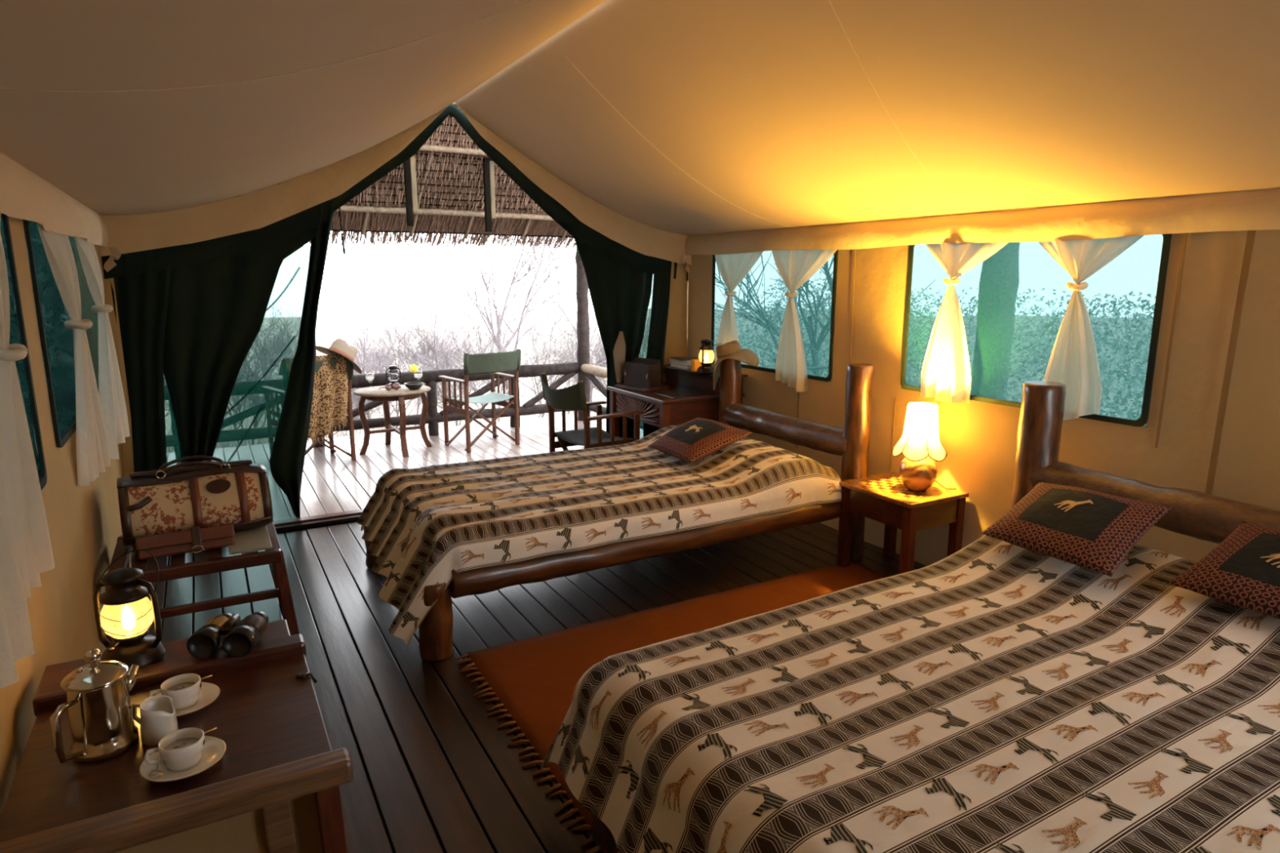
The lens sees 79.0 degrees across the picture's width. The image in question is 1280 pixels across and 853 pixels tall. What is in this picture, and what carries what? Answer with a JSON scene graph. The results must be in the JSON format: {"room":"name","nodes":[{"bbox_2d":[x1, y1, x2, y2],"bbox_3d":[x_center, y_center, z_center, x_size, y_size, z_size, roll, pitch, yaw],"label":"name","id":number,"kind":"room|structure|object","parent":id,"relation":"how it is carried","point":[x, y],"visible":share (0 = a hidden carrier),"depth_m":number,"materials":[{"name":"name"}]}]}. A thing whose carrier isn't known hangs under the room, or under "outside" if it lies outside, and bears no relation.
{"room":"tent interior","nodes":[
{"label":"tent interior","id":0,"kind":"room"},
{"bbox_2d":[0,216,133,817],"bbox_3d":[-1.409,0.235,1.647,0.035,2.050,6.320,-6,13,-29],"label":"wall","id":1,"kind":"structure","parent":0,"point":[84,522],"depth_m":2.44,"materials":[{"name":"fabric"}]},
{"bbox_2d":[0,213,47,490],"bbox_3d":[-1.412,-0.110,1.613,0.016,0.792,1.392,-6,13,-29],"label":"window","id":2,"kind":"structure","parent":1,"relation":"in","point":[23,366],"depth_m":2.18,"materials":[{"name":"teal glass"}]},
{"bbox_2d":[0,503,35,688],"bbox_3d":[-1.190,0.034,1.336,0.098,0.976,0.560,-6,13,-29],"label":"window curtain","id":3,"kind":"object","parent":2,"relation":"hanging from","point":[16,643],"visible":1,"depth_m":1.56,"materials":[{"name":"fabric"}]},
{"bbox_2d":[0,213,54,599],"bbox_3d":[-1.491,-0.103,1.855,0.099,0.906,0.770,-6,13,-29],"label":"window curtain","id":4,"kind":"object","parent":2,"relation":"hanging from","point":[21,500],"visible":0.95,"depth_m":1.75,"materials":[{"name":"fabric"}]},
{"bbox_2d":[22,219,98,448],"bbox_3d":[-2.312,-0.436,3.184,0.016,0.752,1.712,-6,13,-29],"label":"window","id":5,"kind":"structure","parent":1,"relation":"in","point":[56,340],"depth_m":2.71,"materials":[{"name":"teal glass"}]},
{"bbox_2d":[35,222,110,486],"bbox_3d":[-2.073,-0.281,2.878,0.098,0.946,0.850,-6,13,-29],"label":"window curtain","id":6,"kind":"object","parent":5,"relation":"hanging from","point":[91,445],"visible":0.97,"depth_m":2.81,"materials":[{"name":"fabric"}]},
{"bbox_2d":[74,236,129,459],"bbox_3d":[-2.481,-0.396,3.598,0.097,0.996,0.760,-6,13,-29],"label":"window curtain","id":7,"kind":"object","parent":5,"relation":"hanging from","point":[111,394],"visible":0.95,"depth_m":3.48,"materials":[{"name":"fabric"}]},
{"bbox_2d":[132,413,605,552],"bbox_3d":[-1.835,0.318,6.723,6.400,0.101,2.700,-6,13,-29],"label":"deck","id":8,"kind":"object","parent":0,"point":[331,483],"visible":0.21,"depth_m":6.81,"materials":[{"name":"wood"}]},
{"bbox_2d":[37,361,578,455],"bbox_3d":[-2.796,-0.144,7.192,4.860,0.677,0.134,-6,13,-29],"label":"veranda railing","id":9,"kind":"object","parent":8,"relation":"on","point":[569,370],"visible":0.35,"depth_m":7.63,"materials":[{"name":"brown wood"}]},
{"bbox_2d":[305,358,355,461],"bbox_3d":[-2.740,-0.137,6.462,0.550,0.892,0.578,10,15,43],"label":"folding chair","id":10,"kind":"object","parent":8,"relation":"on","point":[333,362],"visible":0.31,"depth_m":6.50,"materials":[{"name":"brown wood"}]},
{"bbox_2d":[307,354,347,445],"bbox_3d":[-2.600,-0.212,6.244,0.148,0.713,0.508,10,15,43],"label":"throw","id":11,"kind":"object","parent":10,"relation":"on","point":[330,396],"visible":0.58,"depth_m":6.26,"materials":[{"name":"beige fabric"}]},
{"bbox_2d":[315,338,362,373],"bbox_3d":[-2.470,-0.568,6.347,0.344,0.298,0.357,-9,14,-39],"label":"hat","id":12,"kind":"object","parent":10,"relation":"on","point":[340,346],"visible":0.91,"depth_m":6.31,"materials":[{"name":"fabric"}]},
{"bbox_2d":[353,384,431,457],"bbox_3d":[-2.193,-0.058,6.936,0.641,0.557,0.580,-1,11,-3],"label":"table","id":13,"kind":"object","parent":8,"relation":"on","point":[371,393],"visible":0.94,"depth_m":6.80,"materials":[{"name":"brown wood"}]},
{"bbox_2d":[378,383,399,391],"bbox_3d":[-2.208,-0.351,6.822,0.140,0.058,0.147,10,15,43],"label":"sunglasses","id":14,"kind":"object","parent":13,"relation":"on","point":[388,387],"visible":1,"depth_m":6.77,"materials":[{"name":"brown plastic"}]},
{"bbox_2d":[386,364,401,388],"bbox_3d":[-2.197,-0.444,6.931,0.135,0.203,0.153,-6,13,-29],"label":"hurricane lantern","id":15,"kind":"object","parent":13,"relation":"on","point":[393,369],"visible":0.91,"depth_m":6.92,"materials":[{"name":"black metal"}]},
{"bbox_2d":[404,382,423,390],"bbox_3d":[-1.994,-0.355,6.851,0.166,0.058,0.166,-6,13,-29],"label":"bowl","id":16,"kind":"object","parent":13,"relation":"on","point":[411,385],"visible":1,"depth_m":6.81,"materials":[{"name":"grey ceramic"}]},
{"bbox_2d":[409,364,417,373],"bbox_3d":[-2.003,-0.455,6.973,0.105,0.209,0.082,0,11,0],"label":"wine glass","id":17,"kind":"object","parent":13,"relation":"on","point":[413,368],"visible":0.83,"depth_m":6.94,"materials":[{"name":"yellow glass"}]},
{"bbox_2d":[438,349,521,453],"bbox_3d":[-1.448,-0.262,7.106,0.578,0.892,0.550,-10,15,-41],"label":"folding chair","id":18,"kind":"object","parent":8,"relation":"on","point":[494,363],"visible":1,"depth_m":7.01,"materials":[{"name":"brown wood"}]},
{"bbox_2d":[574,243,590,421],"bbox_3d":[-0.608,-1.175,8.246,0.149,2.300,0.150,-6,13,-29],"label":"post","id":19,"kind":"object","parent":8,"relation":"on","point":[583,354],"visible":0.49,"depth_m":8.21,"materials":[{"name":"wood"}]},
{"bbox_2d":[581,364,607,414],"bbox_3d":[-0.065,-0.179,7.433,0.108,0.654,2.150,-6,13,-29],"label":"railing","id":20,"kind":"object","parent":8,"relation":"on","point":[590,371],"visible":0.23,"depth_m":8.01,"materials":[{"name":"brown wood"}]},
{"bbox_2d":[101,103,688,521],"bbox_3d":[-1.303,-0.771,5.234,4.021,2.657,0.090,-6,13,-29],"label":"wall","id":21,"kind":"structure","parent":0,"point":[248,430],"depth_m":4.79,"materials":[{"name":"green fabric"}]},
{"bbox_2d":[110,252,172,471],"bbox_3d":[-2.797,-0.152,4.476,0.352,1.670,0.046,-6,13,-29],"label":"door curtain","id":22,"kind":"object","parent":21,"relation":"hanging from","point":[142,300],"visible":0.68,"depth_m":4.41,"materials":[{"name":"green fabric"}]},
{"bbox_2d":[163,223,323,466],"bbox_3d":[-2.360,-0.300,4.715,0.971,1.870,0.083,-6,13,-29],"label":"door curtain","id":23,"kind":"object","parent":21,"relation":"hanging from","point":[216,309],"visible":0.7,"depth_m":4.59,"materials":[{"name":"green fabric"}]},
{"bbox_2d":[133,509,363,552],"bbox_3d":[-1.271,0.524,5.490,3.900,0.055,0.075,-6,13,-29],"label":"trim","id":24,"kind":"structure","parent":21,"relation":"attached to","point":[317,517],"depth_m":5.01,"materials":[{"name":"brown wood"}]},
{"bbox_2d":[269,204,334,519],"bbox_3d":[-2.091,-0.386,4.844,0.502,1.951,0.095,-6,13,-29],"label":"door curtain","id":25,"kind":"object","parent":21,"relation":"hanging from","point":[286,460],"visible":0.99,"depth_m":4.85,"materials":[{"name":"green fabric"}]},
{"bbox_2d":[275,514,360,532],"bbox_3d":[-1.237,0.532,5.430,3.780,0.024,0.045,-6,13,-29],"label":"trim","id":26,"kind":"structure","parent":21,"relation":"attached to","point":[292,526],"depth_m":4.96,"materials":[{"name":"brown wood"}]},
{"bbox_2d":[338,205,346,253],"bbox_3d":[-1.826,-1.205,4.761,0.020,0.291,0.017,-6,13,-29],"label":"strap","id":27,"kind":"object","parent":21,"relation":"hanging from","point":[342,238],"visible":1,"depth_m":4.76,"materials":[{"name":"green fabric"}]},
{"bbox_2d":[573,237,653,438],"bbox_3d":[-0.219,-0.564,5.888,0.781,1.900,0.099,-6,13,-29],"label":"door curtain","id":28,"kind":"object","parent":21,"relation":"hanging from","point":[620,293],"visible":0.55,"depth_m":5.86,"materials":[{"name":"green fabric"}]},
{"bbox_2d":[613,331,625,383],"bbox_3d":[-0.155,-0.517,5.829,0.106,0.391,0.031,-6,13,-29],"label":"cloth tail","id":29,"kind":"object","parent":28,"relation":"hanging from","point":[619,352],"visible":0.98,"depth_m":5.83,"materials":[{"name":"beige fabric"}]},
{"bbox_2d":[643,261,671,437],"bbox_3d":[0.150,-0.467,6.099,0.291,1.630,0.026,-6,13,-29],"label":"door curtain","id":30,"kind":"object","parent":21,"relation":"hanging from","point":[661,285],"visible":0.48,"depth_m":6.03,"materials":[{"name":"green fabric"}]},
{"bbox_2d":[215,115,575,252],"bbox_3d":[-1.609,-2.615,6.418,5.272,2.183,2.833,-6,13,-29],"label":"roof","id":31,"kind":"structure","parent":0,"point":[449,166],"depth_m":7.31,"materials":[{"name":"plant"}]},
{"bbox_2d":[403,155,417,226],"bbox_3d":[-1.965,-2.034,6.665,0.100,0.609,0.060,-6,13,-29],"label":"strut","id":32,"kind":"object","parent":31,"relation":"attached to","point":[409,166],"visible":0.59,"depth_m":6.65,"materials":[{"name":"brown wood"}]},
{"bbox_2d":[482,157,495,231],"bbox_3d":[-1.354,-2.084,7.004,0.100,0.639,0.060,-6,13,-29],"label":"strut","id":33,"kind":"object","parent":31,"relation":"attached to","point":[488,166],"visible":0.93,"depth_m":6.98,"materials":[{"name":"brown wood"}]},
{"bbox_2d":[130,520,926,852],"bbox_3d":[0.261,1.093,2.768,4.110,0.067,6.420,-6,13,-29],"label":"floor","id":34,"kind":"structure","parent":0,"point":[433,772],"depth_m":3.29,"materials":[{"name":"brown wood"}]},
{"bbox_2d":[0,619,353,852],"bbox_3d":[-1.056,0.936,1.837,0.622,0.603,0.822,-6,13,-29],"label":"tray table","id":35,"kind":"object","parent":34,"relation":"on","point":[274,788],"visible":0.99,"depth_m":1.58,"materials":[{"name":"brown wood"}]},
{"bbox_2d":[49,648,139,763],"bbox_3d":[-1.158,0.586,1.659,0.150,0.226,0.143,-6,13,-29],"label":"coffee pot","id":36,"kind":"object","parent":35,"relation":"on","point":[102,726],"visible":1,"depth_m":1.63,"materials":[{"name":"metal"}]},
{"bbox_2d":[93,549,165,668],"bbox_3d":[-1.313,0.471,1.992,0.151,0.275,0.151,11,15,43],"label":"hurricane lantern","id":37,"kind":"object","parent":35,"relation":"on","point":[131,644],"visible":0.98,"depth_m":1.97,"materials":[{"name":"black metal"}]},
{"bbox_2d":[132,695,178,745],"bbox_3d":[-1.073,0.646,1.715,0.086,0.086,0.083,-6,13,-29],"label":"milk jug","id":38,"kind":"object","parent":35,"relation":"on","point":[157,719],"visible":0.91,"depth_m":1.69,"materials":[{"name":"white ceramic"}]},
{"bbox_2d":[37,619,290,688],"bbox_3d":[-1.244,0.611,2.071,0.565,0.030,0.130,-6,13,-29],"label":"shelf","id":39,"kind":"object","parent":35,"relation":"attached to","point":[53,674],"depth_m":2.04,"materials":[{"name":"brown wood"}]},
{"bbox_2d":[138,735,226,782],"bbox_3d":[-0.951,0.699,1.619,0.157,0.020,0.157,9,14,40],"label":"saucer","id":40,"kind":"object","parent":35,"relation":"on","point":[214,748],"visible":0.6,"depth_m":1.60,"materials":[{"name":"white ceramic"}]},
{"bbox_2d":[143,727,204,771],"bbox_3d":[-0.954,0.676,1.607,0.083,0.056,0.099,5,12,23],"label":"coffee cup","id":41,"kind":"object","parent":40,"relation":"on","point":[181,749],"visible":1,"depth_m":1.60,"materials":[{"name":"white ceramic"}]},
{"bbox_2d":[148,727,217,778],"bbox_3d":[-0.970,0.682,1.630,0.054,0.018,0.167,2,11,12],"label":"teaspoon","id":42,"kind":"object","parent":40,"relation":"on","point":[157,774],"visible":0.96,"depth_m":1.57,"materials":[{"name":"metal"}]},
{"bbox_2d":[148,769,163,778],"bbox_3d":[-0.974,0.702,1.561,0.034,0.004,0.024,9,14,40],"label":"spoon bowl","id":43,"kind":"object","parent":42,"relation":"on","point":[157,774],"depth_m":1.56,"materials":[{"name":"metal"}]},
{"bbox_2d":[153,681,220,716],"bbox_3d":[-1.085,0.655,1.843,0.157,0.020,0.157,9,14,40],"label":"saucer","id":44,"kind":"object","parent":35,"relation":"on","point":[209,692],"visible":0.41,"depth_m":1.86,"materials":[{"name":"white ceramic"}]},
{"bbox_2d":[147,673,201,710],"bbox_3d":[-1.088,0.633,1.831,0.083,0.056,0.099,5,12,23],"label":"coffee cup","id":45,"kind":"object","parent":44,"relation":"on","point":[184,690],"visible":0.87,"depth_m":1.83,"materials":[{"name":"white ceramic"}]},
{"bbox_2d":[200,674,212,679],"bbox_3d":[-1.104,0.638,1.854,0.054,0.018,0.167,2,11,12],"label":"teaspoon","id":46,"kind":"object","parent":44,"relation":"on","point":[209,676],"visible":0.03,"depth_m":1.92,"materials":[{"name":"metal"}]},
{"bbox_2d":[186,611,268,657],"bbox_3d":[-1.098,0.552,2.087,0.163,0.075,0.155,-1,11,-5],"label":"binoculars","id":47,"kind":"object","parent":35,"relation":"on","point":[237,637],"visible":1,"depth_m":2.03,"materials":[{"name":"black metal"}]},
{"bbox_2d":[105,520,299,642],"bbox_3d":[-1.878,0.718,3.341,0.691,0.462,0.644,-6,13,-29],"label":"luggage rack","id":48,"kind":"object","parent":34,"relation":"on","point":[178,568],"visible":0.43,"depth_m":3.14,"materials":[{"name":"brown wood"}]},
{"bbox_2d":[135,524,235,559],"bbox_3d":[-1.841,0.463,3.152,0.345,0.108,0.084,-7,13,-30],"label":"case","id":49,"kind":"object","parent":48,"relation":"on","point":[197,539],"visible":0.99,"depth_m":3.14,"materials":[{"name":"leather"}]},
{"bbox_2d":[116,455,272,546],"bbox_3d":[-1.926,0.303,3.371,0.554,0.335,0.336,-7,13,-32],"label":"bag","id":50,"kind":"object","parent":48,"relation":"on","point":[175,498],"visible":0.87,"depth_m":3.27,"materials":[{"name":"brown leather"}]},
{"bbox_2d":[227,524,272,555],"bbox_3d":[-1.678,0.481,3.328,0.160,0.012,0.340,-6,13,-29],"label":"board","id":51,"kind":"object","parent":48,"relation":"on","point":[256,539],"visible":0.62,"depth_m":3.27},
{"bbox_2d":[540,372,644,452],"bbox_3d":[-0.362,0.075,5.504,0.578,0.892,0.578,-7,13,-33],"label":"folding chair","id":52,"kind":"object","parent":34,"relation":"on","point":[571,397],"visible":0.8,"depth_m":5.36,"materials":[{"name":"brown wood"}]},
{"bbox_2d":[363,359,873,662],"bbox_3d":[-0.118,0.215,4.238,2.506,1.100,1.347,-6,13,-29],"label":"bed","id":53,"kind":"object","parent":34,"relation":"on","point":[851,442],"visible":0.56,"depth_m":3.96,"materials":[{"name":"brown wood"}]},
{"bbox_2d":[356,424,841,648],"bbox_3d":[-0.279,0.410,4.200,2.382,0.536,1.370,-6,13,-29],"label":"coverlet","id":54,"kind":"object","parent":53,"relation":"on","point":[541,504],"visible":0.92,"depth_m":3.78,"materials":[{"name":"fabric"}]},
{"bbox_2d":[647,417,752,462],"bbox_3d":[0.313,0.065,4.514,0.450,0.169,0.600,-6,13,-29],"label":"cushion","id":55,"kind":"object","parent":54,"relation":"on","point":[697,438],"visible":1,"depth_m":4.36,"materials":[{"name":"red fabric"}]},
{"bbox_2d":[712,340,759,391],"bbox_3d":[0.648,-0.407,5.203,0.301,0.337,0.367,3,11,13],"label":"hat","id":56,"kind":"object","parent":53,"relation":"hanging from","point":[732,349],"visible":1,"depth_m":5.13,"materials":[{"name":"beige fabric"}]},
{"bbox_2d":[456,560,887,852],"bbox_3d":[0.518,0.965,3.211,2.272,0.018,1.330,-6,13,-29],"label":"rug","id":57,"kind":"object","parent":34,"relation":"on","point":[534,679],"visible":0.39,"depth_m":3.30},
{"bbox_2d":[607,364,747,437],"bbox_3d":[0.257,0.030,5.748,0.685,0.887,0.840,-6,13,-29],"label":"writing desk","id":58,"kind":"object","parent":34,"relation":"on","point":[691,395],"visible":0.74,"depth_m":5.47,"materials":[{"name":"brown wood"}]},
{"bbox_2d":[615,356,669,392],"bbox_3d":[0.015,-0.389,5.727,0.240,0.221,0.340,-9,14,-39],"label":"box","id":59,"kind":"object","parent":58,"relation":"on","point":[642,375],"visible":1,"depth_m":5.65,"materials":[{"name":"brown wood"}]},
{"bbox_2d":[670,362,691,369],"bbox_3d":[0.360,-0.465,5.898,0.163,0.028,0.240,-6,13,-29],"label":"book","id":60,"kind":"object","parent":58,"relation":"on","point":[674,365],"visible":0.34,"depth_m":5.83,"materials":[{"name":"paper"}]},
{"bbox_2d":[669,358,691,365],"bbox_3d":[0.355,-0.495,5.901,0.163,0.030,0.230,-7,13,-33],"label":"book","id":61,"kind":"object","parent":60,"relation":"on","point":[671,360],"visible":0.5,"depth_m":5.84,"materials":[{"name":"paper"}]},
{"bbox_2d":[671,356,698,360],"bbox_3d":[0.350,-0.516,5.905,0.163,0.008,0.200,-5,12,-23],"label":"book","id":62,"kind":"object","parent":61,"relation":"on","point":[681,358],"visible":0.75,"depth_m":5.87,"materials":[{"name":"paper"}]},
{"bbox_2d":[691,358,705,371],"bbox_3d":[0.436,-0.454,5.698,0.140,0.083,0.032,-10,15,-43],"label":"book","id":63,"kind":"object","parent":58,"relation":"on","point":[695,363],"visible":0.71,"depth_m":5.66,"materials":[{"name":"paper"}]},
{"bbox_2d":[660,364,747,378],"bbox_3d":[0.456,-0.415,5.764,0.240,0.018,0.820,-6,13,-29],"label":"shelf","id":64,"kind":"object","parent":58,"relation":"attached to","point":[689,372],"depth_m":5.75,"materials":[{"name":"brown wood"}]},
{"bbox_2d":[696,339,720,374],"bbox_3d":[0.489,-0.496,5.491,0.180,0.242,0.161,5,12,26],"label":"hurricane lantern","id":65,"kind":"object","parent":58,"relation":"on","point":[706,368],"visible":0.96,"depth_m":5.46,"materials":[{"name":"black metal"}]},
{"bbox_2d":[836,471,968,573],"bbox_3d":[1.373,0.554,4.111,0.420,0.484,0.500,-6,13,-29],"label":"bedside table","id":66,"kind":"object","parent":34,"relation":"on","point":[884,498],"visible":0.91,"depth_m":3.97,"materials":[{"name":"brown wood"}]},
{"bbox_2d":[892,401,956,492],"bbox_3d":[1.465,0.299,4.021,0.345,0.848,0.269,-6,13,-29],"label":"table lamp","id":67,"kind":"object","parent":66,"relation":"on","point":[920,444],"visible":0.98,"depth_m":3.90,"materials":[{"name":"gold metal"}]},
{"bbox_2d":[591,380,1279,852],"bbox_3d":[1.143,0.602,2.186,2.352,1.125,1.754,-6,13,-29],"label":"bed","id":68,"kind":"object","parent":34,"relation":"on","point":[1198,515],"visible":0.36,"depth_m":3.03,"materials":[{"name":"brown wood"}]},
{"bbox_2d":[539,534,1279,852],"bbox_3d":[1.047,0.814,2.100,2.221,0.535,1.683,-6,13,-29],"label":"coverlet","id":69,"kind":"object","parent":68,"relation":"on","point":[993,695],"visible":0.85,"depth_m":1.91,"materials":[{"name":"fabric"}]},
{"bbox_2d":[980,481,1172,577],"bbox_3d":[1.534,0.339,2.765,0.450,0.172,0.550,-6,13,-29],"label":"cushion","id":70,"kind":"object","parent":69,"relation":"on","point":[1086,528],"visible":1,"depth_m":2.67,"materials":[{"name":"red fabric"}]},
{"bbox_2d":[1166,520,1279,618],"bbox_3d":[1.897,0.432,2.240,0.380,0.178,0.495,-6,13,-29],"label":"cushion","id":71,"kind":"object","parent":69,"relation":"on","point":[1242,571],"visible":1,"depth_m":2.29,"materials":[{"name":"red fabric"}]},
{"bbox_2d":[0,0,1279,272],"bbox_3d":[0.266,-1.021,2.348,3.810,1.072,6.300,-6,13,-29],"label":"ceiling","id":72,"kind":"structure","parent":0,"point":[673,131],"depth_m":2.71,"materials":[{"name":"fabric"}]},
{"bbox_2d":[687,229,1279,566],"bbox_3d":[1.929,-0.122,3.486,0.039,2.050,6.320,-6,13,-29],"label":"wall","id":73,"kind":"structure","parent":0,"point":[1213,424],"depth_m":3.23,"materials":[{"name":"fabric"}]},
{"bbox_2d":[711,249,838,382],"bbox_3d":[0.864,-0.794,5.263,0.016,0.842,1.302,-6,13,-29],"label":"window","id":74,"kind":"structure","parent":73,"relation":"in","point":[760,301],"depth_m":5.21,"materials":[{"name":"glass"}]},
{"bbox_2d":[714,251,763,363],"bbox_3d":[0.664,-0.836,5.520,0.097,0.826,0.600,-6,13,-29],"label":"window curtain","id":75,"kind":"object","parent":74,"relation":"hanging from","point":[732,268],"visible":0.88,"depth_m":5.53,"materials":[{"name":"fabric"}]},
{"bbox_2d":[772,249,836,392],"bbox_3d":[1.003,-0.682,4.933,0.096,0.923,0.650,-6,13,-29],"label":"window curtain","id":76,"kind":"object","parent":74,"relation":"hanging from","point":[795,268],"visible":0.98,"depth_m":4.95,"materials":[{"name":"fabric"}]},
{"bbox_2d":[900,233,1171,427],"bbox_3d":[1.769,-0.501,3.677,0.016,0.812,1.302,-6,13,-29],"label":"window","id":77,"kind":"structure","parent":73,"relation":"in","point":[1014,303],"depth_m":3.58,"materials":[{"name":"teal glass"}]},
{"bbox_2d":[920,242,1008,403],"bbox_3d":[1.589,-0.529,3.901,0.097,0.831,0.540,-6,13,-29],"label":"window curtain","id":78,"kind":"object","parent":77,"relation":"hanging from","point":[945,374],"visible":0.98,"depth_m":3.92,"materials":[{"name":"fabric"}]},
{"bbox_2d":[1038,235,1144,420],"bbox_3d":[1.888,-0.413,3.382,0.100,0.859,0.520,-6,13,-29],"label":"window curtain","id":79,"kind":"object","parent":77,"relation":"hanging from","point":[1073,362],"visible":0.91,"depth_m":3.35,"materials":[{"name":"fabric"}]},
{"label":"outside","id":80,"kind":"structure","parent":0,"visible":0},
{"bbox_2d":[307,310,606,439],"bbox_3d":[-5.694,-2.216,25.518,75.000,1.560,90.000,-6,13,-29],"label":"landscape","id":81,"kind":"structure","parent":80,"point":[322,323],"depth_m":40.31,"materials":[{"name":"white plant"}]},
{"bbox_2d":[13,243,48,454],"bbox_3d":[-3.511,-0.150,3.219,1.161,4.046,14.240,-6,13,-29],"label":"hedge","id":82,"kind":"object","parent":81,"relation":"on","point":[26,243],"visible":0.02,"depth_m":5.42,"materials":[{"name":"green plant"}]},
{"bbox_2d":[315,330,398,435],"bbox_3d":[-4.099,-0.240,9.606,2.038,2.269,2.026,8,14,36],"label":"dry bush","id":83,"kind":"object","parent":81,"relation":"on","point":[353,403],"visible":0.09,"depth_m":9.85,"materials":[{"name":"grey plant"}]},
{"bbox_2d":[315,293,432,416],"bbox_3d":[-4.374,-0.770,11.837,2.305,2.567,2.292,11,15,43],"label":"dry bush","id":84,"kind":"object","parent":81,"relation":"on","point":[366,335],"visible":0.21,"depth_m":11.73,"materials":[{"name":"grey plant"}]},
{"bbox_2d":[320,297,469,430],"bbox_3d":[-3.265,-0.481,10.459,2.234,2.502,2.246,1,11,3],"label":"dry bush","id":85,"kind":"object","parent":81,"relation":"on","point":[368,354],"visible":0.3,"depth_m":10.36,"materials":[{"name":"grey plant"}]},
{"bbox_2d":[350,276,503,404],"bbox_3d":[-3.504,-1.079,13.014,2.513,2.814,2.527,-4,12,-20],"label":"dry bush","id":86,"kind":"object","parent":81,"relation":"on","point":[445,325],"visible":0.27,"depth_m":12.94,"materials":[{"name":"grey plant"}]},
{"bbox_2d":[308,375,606,439],"bbox_3d":[-2.449,-0.303,11.981,16.262,0.883,7.982,-6,13,-29],"label":"dry grass","id":87,"kind":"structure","parent":81,"relation":"on","point":[505,420],"depth_m":11.48,"materials":[{"name":"white plant"}]},
{"bbox_2d":[377,271,577,426],"bbox_3d":[-2.128,-0.610,10.395,2.638,2.938,2.623,0,11,-2],"label":"dry bush","id":88,"kind":"object","parent":81,"relation":"on","point":[435,354],"visible":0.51,"depth_m":10.12,"materials":[{"name":"grey plant"}]},
{"bbox_2d":[381,315,605,413],"bbox_3d":[9.711,-1.431,14.620,22.101,1.924,32.116,-6,13,-29],"label":"scrub cover","id":89,"kind":"object","parent":81,"relation":"on","point":[571,316],"visible":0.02,"depth_m":21.12,"materials":[{"name":"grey plant"}]},
{"bbox_2d":[412,233,595,401],"bbox_3d":[-1.731,-1.946,11.315,2.497,4.073,2.733,3,11,14],"label":"bare tree","id":90,"kind":"object","parent":81,"relation":"on","point":[550,253],"visible":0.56,"depth_m":11.14,"materials":[{"name":"grey plant"}]},
{"bbox_2d":[468,284,607,417],"bbox_3d":[-1.260,-0.729,11.354,2.450,2.728,2.436,6,12,28],"label":"dry bush","id":91,"kind":"object","parent":81,"relation":"on","point":[571,358],"visible":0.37,"depth_m":11.15,"materials":[{"name":"grey plant"}]},
{"bbox_2d":[504,237,597,343],"bbox_3d":[-0.840,-2.624,14.476,2.839,4.187,3.954,6,12,28],"label":"bare tree","id":92,"kind":"object","parent":81,"relation":"on","point":[556,271],"visible":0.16,"depth_m":13.93,"materials":[{"name":"grey plant"}]},
{"bbox_2d":[524,286,606,401],"bbox_3d":[-0.196,-0.992,12.198,2.724,3.033,2.709,9,14,37],"label":"dry bush","id":93,"kind":"object","parent":81,"relation":"on","point":[566,322],"visible":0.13,"depth_m":11.81,"materials":[{"name":"grey plant"}]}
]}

